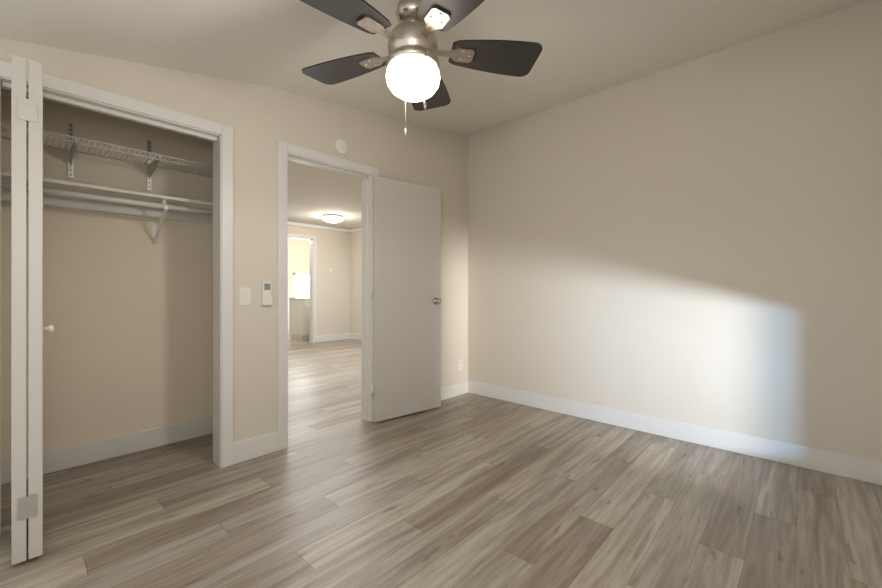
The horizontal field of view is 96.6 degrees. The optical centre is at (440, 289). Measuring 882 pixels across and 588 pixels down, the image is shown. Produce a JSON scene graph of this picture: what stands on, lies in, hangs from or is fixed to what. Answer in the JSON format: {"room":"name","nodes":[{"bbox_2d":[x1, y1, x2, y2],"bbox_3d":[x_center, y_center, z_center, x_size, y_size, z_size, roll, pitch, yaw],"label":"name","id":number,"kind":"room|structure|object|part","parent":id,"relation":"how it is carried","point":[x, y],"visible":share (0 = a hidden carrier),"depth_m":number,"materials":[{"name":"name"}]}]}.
{"room":"empty bedroom","nodes":[
{"label":"empty bedroom","id":0,"kind":"room"},
{"bbox_2d":[1,88,212,460],"bbox_3d":[-2.135,-0.395,2.615,0.120,2.950,1.590,0,0,43],"label":"wall","id":1,"kind":"structure","parent":0,"point":[128,316],"depth_m":2.55,"materials":[{"name":"paint"}]},
{"bbox_2d":[1,121,212,190],"bbox_3d":[-1.977,-0.850,2.470,0.308,0.340,1.333,0,0,43],"label":"wire closet shelf","id":2,"kind":"object","parent":1,"relation":"attached to","point":[71,140],"visible":0.79,"depth_m":2.40,"materials":[{"name":"silver metal"}]},
{"bbox_2d":[1,171,212,244],"bbox_3d":[-1.975,-0.456,2.469,0.313,0.289,1.350,0,0,43],"label":"closet shelf","id":3,"kind":"object","parent":1,"relation":"attached to","point":[72,195],"visible":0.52,"depth_m":2.44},
{"bbox_2d":[1,416,212,484],"bbox_3d":[-2.085,1.015,2.569,0.016,0.130,1.350,0,0,43],"label":"baseboard","id":4,"kind":"structure","parent":1,"relation":"attached to","point":[55,460],"depth_m":2.54,"materials":[{"name":"white wood"}]},
{"bbox_2d":[0,38,467,442],"bbox_3d":[-0.992,-0.395,2.856,0.120,2.950,3.890,0,0,43],"label":"wall","id":5,"kind":"structure","parent":0,"point":[261,120],"depth_m":2.59,"materials":[{"name":"paint"}]},
{"bbox_2d":[1,54,53,564],"bbox_3d":[-1.778,0.075,1.687,0.429,2.010,0.129,0,0,39],"label":"bifold closet door","id":6,"kind":"structure","parent":5,"relation":"in","point":[24,110],"depth_m":1.54,"materials":[{"name":"paint"}]},
{"bbox_3d":[-1.620,0.160,1.622,0.032,0.032,0.034,0,0,43],"label":"knob","id":7,"kind":"part","parent":6,"relation":"part of","materials":[{"name":"white plastic"}]},
{"bbox_2d":[2,81,216,141],"bbox_3d":[-1.678,-0.923,2.092,0.030,0.021,0.877,0,0,43],"label":"track rail","id":8,"kind":"object","parent":5,"relation":"attached to","point":[63,100],"visible":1,"depth_m":2.06,"materials":[{"name":"white metal"}]},
{"bbox_2d":[0,60,232,534],"bbox_3d":[-1.685,0.062,2.099,0.134,2.035,0.927,0,0,43],"label":"door frame","id":9,"kind":"structure","parent":5,"relation":"attached to","point":[217,302],"depth_m":2.40,"materials":[{"name":"white wood"}]},
{"bbox_2d":[239,287,250,304],"bbox_3d":[-1.239,0.040,2.490,0.010,0.114,0.070,0,0,43],"label":"light switch","id":10,"kind":"object","parent":5,"relation":"attached to","point":[244,295],"visible":1,"depth_m":2.48,"materials":[{"name":"white plastic"}]},
{"bbox_2d":[233,432,277,464],"bbox_3d":[-1.192,1.015,2.536,0.016,0.130,0.291,0,0,43],"label":"baseboard","id":11,"kind":"structure","parent":5,"relation":"attached to","point":[255,447],"depth_m":2.52,"materials":[{"name":"white wood"}]},
{"bbox_2d":[261,282,271,304],"bbox_3d":[-1.144,0.022,2.581,0.026,0.155,0.064,0,0,43],"label":"remote","id":12,"kind":"object","parent":5,"relation":"attached to","point":[266,297],"visible":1,"depth_m":2.57,"materials":[{"name":"white plastic"}]},
{"bbox_2d":[277,140,378,450],"bbox_3d":[-0.860,0.036,2.999,0.154,2.087,0.854,0,0,43],"label":"door frame","id":13,"kind":"structure","parent":5,"relation":"attached to","point":[284,148],"depth_m":2.85,"materials":[{"name":"white wood"}]},
{"bbox_2d":[334,139,348,154],"bbox_3d":[-0.754,-1.095,3.001,0.034,0.120,0.120,0,0,43],"label":"smoke detector","id":14,"kind":"object","parent":5,"relation":"attached to","point":[341,146],"visible":1,"depth_m":2.98,"materials":[{"name":"white plastic"}]},
{"bbox_2d":[371,176,441,421],"bbox_3d":[-0.260,0.073,3.374,0.192,1.990,0.697,0,0,43],"label":"door leaf","id":15,"kind":"structure","parent":5,"relation":"in","point":[406,292],"depth_m":3.35,"materials":[{"name":"paint"}]},
{"bbox_3d":[-0.060,0.100,3.574,0.167,0.064,0.074,0,0,43],"label":"knob","id":16,"kind":"part","parent":15,"relation":"part of","materials":[{"name":"silver metal"}]},
{"bbox_2d":[441,380,468,400],"bbox_3d":[-0.123,1.015,3.702,0.016,0.130,1.189,0,0,43],"label":"baseboard","id":17,"kind":"structure","parent":5,"relation":"attached to","point":[449,391],"depth_m":3.97,"materials":[{"name":"white wood"}]},
{"bbox_2d":[458,359,462,370],"bbox_3d":[0.200,0.775,4.059,0.010,0.114,0.070,0,0,43],"label":"electrical outlet","id":18,"kind":"object","parent":5,"relation":"attached to","point":[460,364],"visible":1,"depth_m":4.06,"materials":[{"name":"white plastic"}]},
{"bbox_2d":[288,238,308,333],"bbox_3d":[-3.912,-0.220,9.436,0.120,2.600,4.100,0,0,43],"label":"wall","id":19,"kind":"structure","parent":0,"point":[298,255],"depth_m":9.70,"materials":[{"name":"paint"}]},
{"bbox_2d":[293,273,308,297],"bbox_3d":[-3.263,-0.085,10.062,0.110,0.670,1.140,0,0,43],"label":"window","id":20,"kind":"structure","parent":19,"relation":"in","point":[300,284],"depth_m":9.85,"materials":[{"name":"white glass"}]},
{"bbox_2d":[288,225,349,335],"bbox_3d":[-3.366,-0.220,7.293,0.120,2.600,4.120,0,0,43],"label":"wall","id":21,"kind":"structure","parent":0,"point":[333,293],"depth_m":8.34,"materials":[{"name":"paint"}]},
{"bbox_2d":[288,233,315,342],"bbox_3d":[-3.038,-0.013,7.643,0.142,2.186,1.272,0,0,43],"label":"door frame","id":22,"kind":"structure","parent":21,"relation":"attached to","point":[312,288],"depth_m":8.03,"materials":[{"name":"white wood"}]},
{"bbox_2d":[288,221,348,342],"bbox_3d":[-3.328,-0.125,7.210,0.050,2.410,3.810,0,0,43],"label":"baseboard","id":23,"kind":"structure","parent":21,"relation":"attached to","point":[334,337],"depth_m":8.23,"materials":[{"name":"white wood"}]},
{"bbox_2d":[288,160,360,228],"bbox_3d":[-1.671,-1.390,5.717,4.750,0.120,4.150,0,0,43],"label":"ceiling","id":24,"kind":"structure","parent":0,"point":[315,194],"depth_m":5.59,"materials":[{"name":"white paint"}]},
{"bbox_2d":[322,214,342,222],"bbox_3d":[-1.941,-1.268,7.058,0.370,0.123,0.370,0,0,43],"label":"hall ceiling light","id":25,"kind":"object","parent":24,"relation":"attached to","point":[332,218],"visible":1,"depth_m":6.93,"materials":[{"name":"white glass"}]},
{"bbox_2d":[350,231,360,333],"bbox_3d":[-0.220,-0.220,7.121,4.750,2.600,0.120,0,0,43],"label":"wall","id":26,"kind":"structure","parent":0,"point":[355,282],"depth_m":8.54,"materials":[{"name":"paint"}]},
{"bbox_2d":[349,227,360,340],"bbox_3d":[-0.322,-0.125,7.099,4.630,2.410,0.050,0,0,43],"label":"baseboard","id":27,"kind":"structure","parent":26,"relation":"attached to","point":[353,336],"depth_m":8.51,"materials":[{"name":"white wood"}]},
{"bbox_2d":[0,0,868,135],"bbox_3d":[0.136,-1.490,1.814,3.230,0.960,3.940,0,0,43],"label":"ceiling","id":28,"kind":"structure","parent":0,"point":[589,47],"depth_m":2.20,"materials":[{"name":"paint"}]},
{"bbox_2d":[300,0,541,136],"bbox_3d":[-0.135,-1.005,1.600,1.061,0.678,1.019,0,0,43],"label":"ceiling fan","id":29,"kind":"object","parent":28,"relation":"hanging from","point":[410,60],"visible":1,"depth_m":1.56,"materials":[{"name":"silver metal"}]},
{"bbox_3d":[-0.115,-0.851,1.619,0.223,0.126,0.223,0,0,43],"label":"globe","id":30,"kind":"part","parent":29,"relation":"part of","materials":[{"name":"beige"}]},
{"bbox_2d":[0,334,881,587],"bbox_3d":[-1.347,1.130,5.116,10.300,0.100,7.200,0,0,43],"label":"floor","id":31,"kind":"structure","parent":0,"point":[468,490],"depth_m":1.93,"materials":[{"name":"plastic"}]},
{"bbox_2d":[289,301,308,339],"bbox_3d":[-3.007,0.645,8.774,0.628,0.870,0.485,0,0,43],"label":"base cabinet","id":32,"kind":"object","parent":31,"relation":"on","point":[298,318],"depth_m":8.52,"materials":[{"name":"beige wood"}]},
{"bbox_2d":[289,297,308,300],"bbox_3d":[-2.691,0.190,9.110,0.640,0.040,1.430,0,0,43],"label":"countertop","id":33,"kind":"structure","parent":32,"relation":"on","point":[296,298],"depth_m":8.56,"materials":[{"name":"white stone"}]},
{"bbox_2d":[468,0,881,460],"bbox_3d":[1.458,-0.395,3.166,3.070,2.950,0.120,0,0,43],"label":"wall","id":34,"kind":"structure","parent":0,"point":[697,241],"depth_m":2.73,"materials":[{"name":"paint"}]},
{"bbox_2d":[469,380,876,483],"bbox_3d":[1.357,1.015,3.167,2.920,0.130,0.016,0,0,43],"label":"baseboard","id":35,"kind":"structure","parent":34,"relation":"attached to","point":[835,463],"depth_m":2.73,"materials":[{"name":"white wood"}]},
{"bbox_2d":[877,461,881,484],"bbox_3d":[1.221,1.015,0.826,0.016,0.130,3.650,0,0,43],"label":"baseboard","id":36,"kind":"structure","parent":34,"relation":"attached to","point":[879,463],"depth_m":2.17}
]}

